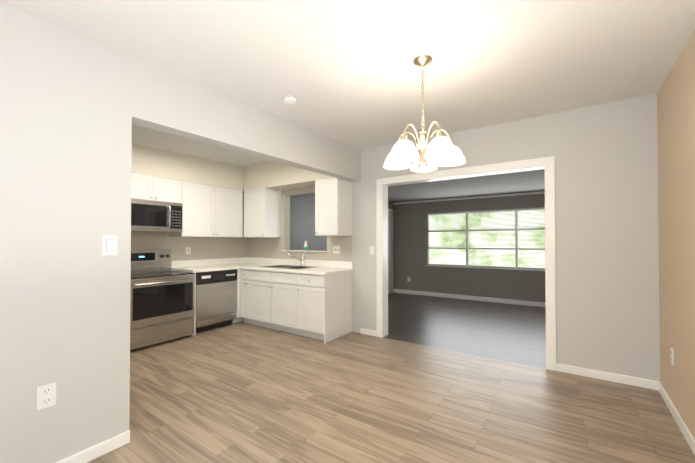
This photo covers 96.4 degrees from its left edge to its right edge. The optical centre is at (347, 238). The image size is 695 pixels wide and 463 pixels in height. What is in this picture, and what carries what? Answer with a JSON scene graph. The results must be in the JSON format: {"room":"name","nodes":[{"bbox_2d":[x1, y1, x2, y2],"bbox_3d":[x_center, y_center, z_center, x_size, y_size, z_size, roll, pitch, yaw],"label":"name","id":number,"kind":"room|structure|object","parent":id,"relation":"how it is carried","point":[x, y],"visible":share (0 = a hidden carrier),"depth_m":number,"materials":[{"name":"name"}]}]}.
{"room":"kitchen","nodes":[
{"label":"kitchen","id":0,"kind":"room"},
{"bbox_2d":[0,3,360,462],"bbox_3d":[-1.190,-0.015,2.411,0.140,2.620,4.740,0,-1,34],"label":"wall","id":1,"kind":"structure","parent":0,"point":[74,107],"depth_m":1.76,"materials":[{"name":"white paint"}]},
{"bbox_2d":[36,382,55,409],"bbox_3d":[-1.601,0.837,1.653,0.008,0.120,0.075,0,-1,34],"label":"outlet","id":2,"kind":"object","parent":1,"relation":"attached to","point":[46,395],"visible":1,"depth_m":1.65,"materials":[{"name":"white plastic"}]},
{"bbox_2d":[56,430,129,462],"bbox_3d":[-1.873,1.244,1.236,0.015,0.076,1.770,0,-1,34],"label":"baseboard","id":3,"kind":"structure","parent":1,"relation":"attached to","point":[101,449],"depth_m":1.83,"materials":[{"name":"white wood"}]},
{"bbox_2d":[102,235,116,255],"bbox_3d":[-1.447,0.039,1.891,0.010,0.122,0.078,0,-1,34],"label":"light switch","id":4,"kind":"object","parent":1,"relation":"attached to","point":[109,244],"visible":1,"depth_m":1.89,"materials":[{"name":"white plastic"}]},
{"bbox_2d":[131,194,246,260],"bbox_3d":[-2.998,0.004,4.125,0.140,2.620,3.900,0,-1,34],"label":"wall","id":5,"kind":"structure","parent":0,"point":[211,247],"depth_m":4.87,"materials":[{"name":"beige paint"}]},
{"bbox_2d":[131,172,181,202],"bbox_3d":[-2.674,-0.661,4.144,0.380,0.326,0.760,0,-1,34],"label":"upper cabinet","id":6,"kind":"object","parent":5,"relation":"attached to","point":[148,187],"visible":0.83,"depth_m":4.08,"materials":[{"name":"white wood"}]},
{"bbox_2d":[131,198,182,232],"bbox_3d":[-2.649,-0.295,4.112,0.454,0.398,0.740,0,-1,34],"label":"microwave","id":7,"kind":"object","parent":6,"relation":"attached to","point":[155,216],"visible":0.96,"depth_m":4.03,"materials":[{"name":"silver metal"}]},
{"bbox_2d":[186,247,190,253],"bbox_3d":[-2.454,0.181,4.794,0.016,0.117,0.072,0,-1,34],"label":"electrical outlet","id":8,"kind":"object","parent":5,"relation":"attached to","point":[188,250],"visible":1,"depth_m":4.80,"materials":[{"name":"white plastic"}]},
{"bbox_2d":[169,181,242,237],"bbox_3d":[-2.173,-0.422,4.892,0.380,0.788,1.041,0,-1,34],"label":"upper cabinet","id":9,"kind":"object","parent":5,"relation":"attached to","point":[211,211],"visible":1,"depth_m":4.74,"materials":[{"name":"white wood"}]},
{"bbox_2d":[131,144,335,193],"bbox_3d":[-1.699,-1.069,3.870,2.315,0.480,2.900,0,-1,34],"label":"soffit","id":10,"kind":"structure","parent":0,"point":[192,169],"depth_m":4.63,"materials":[{"name":"beige paint"}]},
{"bbox_2d":[290,194,326,250],"bbox_3d":[-0.795,0.206,6.644,1.610,2.270,0.140,0,-1,34],"label":"window","id":11,"kind":"structure","parent":0,"point":[302,219],"depth_m":6.66,"materials":[{"name":"grey glass"}]},
{"bbox_2d":[0,0,694,166],"bbox_3d":[-0.867,-1.269,2.293,5.735,0.316,4.880,0,-1,34],"label":"ceiling","id":12,"kind":"structure","parent":0,"point":[348,72],"depth_m":2.02,"materials":[{"name":"white paint"}]},
{"bbox_2d":[282,95,296,104],"bbox_3d":[-0.494,-1.182,2.659,0.128,0.037,0.128,0,-1,34],"label":"smoke detector","id":13,"kind":"object","parent":12,"relation":"attached to","point":[289,100],"visible":0.96,"depth_m":2.62,"materials":[{"name":"white plastic"}]},
{"bbox_2d":[383,55,465,171],"bbox_3d":[0.494,-0.832,2.112,0.542,0.756,0.559,0,-1,34],"label":"chandelier","id":14,"kind":"object","parent":12,"relation":"hanging from","point":[442,150],"visible":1,"depth_m":2.06,"materials":[{"name":"white glass"}]},
{"bbox_2d":[87,293,694,462],"bbox_3d":[0.286,1.358,3.588,6.790,0.100,8.364,0,-1,34],"label":"floor","id":15,"kind":"structure","parent":0,"point":[240,392],"depth_m":2.49,"materials":[{"name":"brown wood"}]},
{"bbox_2d":[130,249,194,350],"bbox_3d":[-2.524,0.728,4.029,0.738,1.170,0.760,0,-1,34],"label":"stove","id":16,"kind":"object","parent":15,"relation":"on","point":[162,301],"visible":0.69,"depth_m":3.89,"materials":[{"name":"silver metal"}]},
{"bbox_2d":[196,269,236,332],"bbox_3d":[-2.127,0.894,4.687,0.612,0.852,0.646,0,-1,34],"label":"dishwasher","id":17,"kind":"object","parent":15,"relation":"on","point":[216,299],"visible":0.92,"depth_m":4.50,"materials":[{"name":"silver metal"}]},
{"bbox_2d":[235,269,286,324],"bbox_3d":[-1.359,0.896,4.963,0.421,0.856,0.663,0,-1,34],"label":"base cabinet","id":18,"kind":"object","parent":15,"relation":"on","point":[246,279],"depth_m":4.72,"materials":[{"name":"white wood"}]},
{"bbox_2d":[172,259,237,272],"bbox_3d":[-2.152,0.395,4.683,0.636,0.140,0.720,0,-1,34],"label":"countertop","id":19,"kind":"structure","parent":18,"relation":"on","point":[201,265],"depth_m":4.78,"materials":[{"name":"stone"}]},
{"bbox_2d":[255,277,290,332],"bbox_3d":[-0.840,0.970,4.638,0.804,0.700,0.626,0,-1,34],"label":"base cabinet","id":20,"kind":"object","parent":15,"relation":"on","point":[272,294],"depth_m":4.41,"materials":[{"name":"white wood"}]},
{"bbox_2d":[291,272,351,343],"bbox_3d":[-0.336,0.888,4.301,0.541,0.856,0.626,0,-1,34],"label":"base cabinet","id":21,"kind":"object","parent":15,"relation":"on","point":[319,307],"depth_m":4.08,"materials":[{"name":"white wood"}]},
{"bbox_2d":[220,257,352,274],"bbox_3d":[-1.068,0.396,4.783,2.328,0.140,0.650,0,-1,34],"label":"countertop","id":22,"kind":"structure","parent":21,"relation":"on","point":[325,267],"depth_m":4.69,"materials":[{"name":"stone"}]},
{"bbox_2d":[261,265,316,268],"bbox_3d":[-0.864,0.516,4.665,0.774,0.196,0.464,0,-1,34],"label":"sink","id":23,"kind":"object","parent":22,"relation":"in","point":[290,267],"visible":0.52,"depth_m":4.75,"materials":[{"name":"silver metal"}]},
{"bbox_2d":[288,253,304,265],"bbox_3d":[-0.758,0.320,4.812,0.284,0.211,0.212,0,-1,34],"label":"faucet","id":24,"kind":"object","parent":22,"relation":"on","point":[302,259],"visible":0.94,"depth_m":4.85,"materials":[{"name":"silver metal"}]},
{"bbox_2d":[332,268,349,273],"bbox_3d":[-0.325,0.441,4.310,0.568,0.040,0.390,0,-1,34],"label":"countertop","id":25,"kind":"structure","parent":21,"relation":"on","point":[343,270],"depth_m":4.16,"materials":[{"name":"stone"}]},
{"bbox_2d":[388,202,393,288],"bbox_3d":[0.501,0.210,7.007,0.140,2.270,2.184,0,-1,34],"label":"wall","id":26,"kind":"structure","parent":0,"point":[390,205],"depth_m":7.84,"materials":[{"name":"grey paint"}]},
{"bbox_2d":[388,211,392,293],"bbox_3d":[0.923,0.333,7.418,0.097,2.015,0.790,0,-1,34],"label":"door","id":27,"kind":"structure","parent":26,"relation":"in","point":[390,252],"depth_m":7.65,"materials":[{"name":"grey"}]},
{"bbox_2d":[290,169,544,202],"bbox_3d":[1.643,-0.990,5.643,6.790,0.100,3.484,0,-1,34],"label":"ceiling","id":28,"kind":"structure","parent":0,"point":[517,182],"depth_m":5.68,"materials":[{"name":"white paint"}]},
{"bbox_2d":[246,94,659,380],"bbox_3d":[0.451,0.005,4.249,5.735,2.620,0.140,0,-1,34],"label":"wall","id":29,"kind":"structure","parent":0,"point":[606,240],"depth_m":2.94,"materials":[{"name":"white paint"}]},
{"bbox_2d":[244,188,280,237],"bbox_3d":[-1.442,-0.418,5.204,0.539,0.788,0.380,0,-1,34],"label":"upper cabinet","id":30,"kind":"object","parent":29,"relation":"attached to","point":[262,212],"visible":1,"depth_m":5.07,"materials":[{"name":"white wood"}]},
{"bbox_2d":[282,250,327,251],"bbox_3d":[-0.651,0.193,4.972,0.935,0.020,0.180,0,-1,34],"label":"sill","id":31,"kind":"structure","parent":29,"relation":"attached to","point":[307,250],"depth_m":4.86,"materials":[{"name":"white"}]},
{"bbox_2d":[304,241,307,249],"bbox_3d":[-0.665,0.105,4.958,0.066,0.155,0.065,0,-1,34],"label":"soap bottle","id":32,"kind":"object","parent":31,"relation":"on","point":[305,246],"visible":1,"depth_m":4.93,"materials":[{"name":"white"}]},
{"bbox_2d":[315,178,351,235],"bbox_3d":[-0.205,-0.432,4.377,0.391,0.778,0.380,0,-1,34],"label":"upper cabinet","id":33,"kind":"object","parent":29,"relation":"attached to","point":[333,206],"visible":0.9,"depth_m":4.25,"materials":[{"name":"white wood"}]},
{"bbox_2d":[333,246,339,253],"bbox_3d":[-0.163,0.159,4.563,0.118,0.117,0.016,0,-1,34],"label":"outlet","id":34,"kind":"object","parent":29,"relation":"attached to","point":[336,249],"visible":1,"depth_m":4.57,"materials":[{"name":"white plastic"}]},
{"bbox_2d":[370,246,374,254],"bbox_3d":[0.336,0.155,4.233,0.072,0.117,0.010,0,-1,34],"label":"light switch","id":35,"kind":"object","parent":29,"relation":"attached to","point":[372,250],"visible":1,"depth_m":4.23,"materials":[{"name":"white plastic"}]},
{"bbox_2d":[376,156,555,370],"bbox_3d":[1.270,0.246,3.698,2.003,2.125,0.176,0,-1,34],"label":"trim","id":36,"kind":"structure","parent":29,"relation":"attached to","point":[547,164],"depth_m":3.45,"materials":[{"name":"white wood"}]},
{"bbox_2d":[556,363,659,389],"bbox_3d":[2.367,1.262,2.860,0.740,0.076,0.015,0,-1,34],"label":"baseboard","id":37,"kind":"structure","parent":29,"relation":"attached to","point":[629,380],"depth_m":2.84,"materials":[{"name":"white wood"}]},
{"bbox_2d":[393,193,544,301],"bbox_3d":[2.572,0.211,7.019,6.790,2.270,0.140,0,-1,34],"label":"wall","id":38,"kind":"structure","parent":0,"point":[410,240],"depth_m":7.05,"materials":[{"name":"grey paint"}]},
{"bbox_2d":[393,191,544,204],"bbox_3d":[3.197,-0.907,6.518,4.900,0.045,0.020,0,-1,34],"label":"crown molding","id":39,"kind":"structure","parent":38,"relation":"attached to","point":[503,195],"depth_m":6.79,"materials":[{"name":"white wood"}]},
{"bbox_2d":[394,289,545,306],"bbox_3d":[3.197,1.292,6.494,4.900,0.095,0.019,0,-1,34],"label":"baseboard","id":40,"kind":"structure","parent":38,"relation":"attached to","point":[500,300],"depth_m":6.77,"materials":[{"name":"white wood"}]},
{"bbox_2d":[425,265,544,270],"bbox_3d":[3.471,0.621,6.344,3.850,0.025,0.075,0,-1,34],"label":"window sill","id":41,"kind":"structure","parent":38,"relation":"attached to","point":[487,268],"depth_m":6.64,"materials":[{"name":"white"}]},
{"bbox_2d":[427,207,544,269],"bbox_3d":[3.504,-0.006,6.400,3.810,1.230,0.138,0,-1,34],"label":"window","id":42,"kind":"structure","parent":38,"relation":"in","point":[467,248],"depth_m":6.77,"materials":[{"name":"silver metal"}]},
{"bbox_2d":[428,207,544,268],"bbox_3d":[3.480,-0.009,6.365,3.760,1.210,0.033,0,-1,34],"label":"window blinds","id":43,"kind":"object","parent":42,"relation":"attached to","point":[438,216],"visible":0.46,"depth_m":6.66,"materials":[{"name":"white plastic"}]},
{"bbox_2d":[657,30,694,438],"bbox_3d":[1.495,-0.034,0.700,0.653,2.620,4.880,0,-1,34],"label":"wall","id":44,"kind":"structure","parent":0,"point":[676,149],"depth_m":2.16,"materials":[{"name":"beige paint"}]},
{"bbox_2d":[671,347,673,365],"bbox_3d":[2.401,0.869,2.297,0.010,0.117,0.072,0,-1,34],"label":"outlet","id":45,"kind":"object","parent":44,"relation":"attached to","point":[672,356],"visible":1,"depth_m":2.28,"materials":[{"name":"white plastic"}]},
{"bbox_2d":[658,382,694,454],"bbox_3d":[1.304,1.239,0.805,0.221,0.076,4.585,0,-1,34],"label":"baseboard","id":46,"kind":"structure","parent":44,"relation":"attached to","point":[685,431],"depth_m":2.14,"materials":[{"name":"white wood"}]},
{"label":"outside","id":47,"kind":"structure","parent":0,"visible":0},
{"bbox_2d":[429,209,544,267],"bbox_3d":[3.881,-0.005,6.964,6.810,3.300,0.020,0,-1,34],"label":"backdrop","id":48,"kind":"structure","parent":47,"point":[440,242],"depth_m":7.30,"materials":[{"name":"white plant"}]}
]}

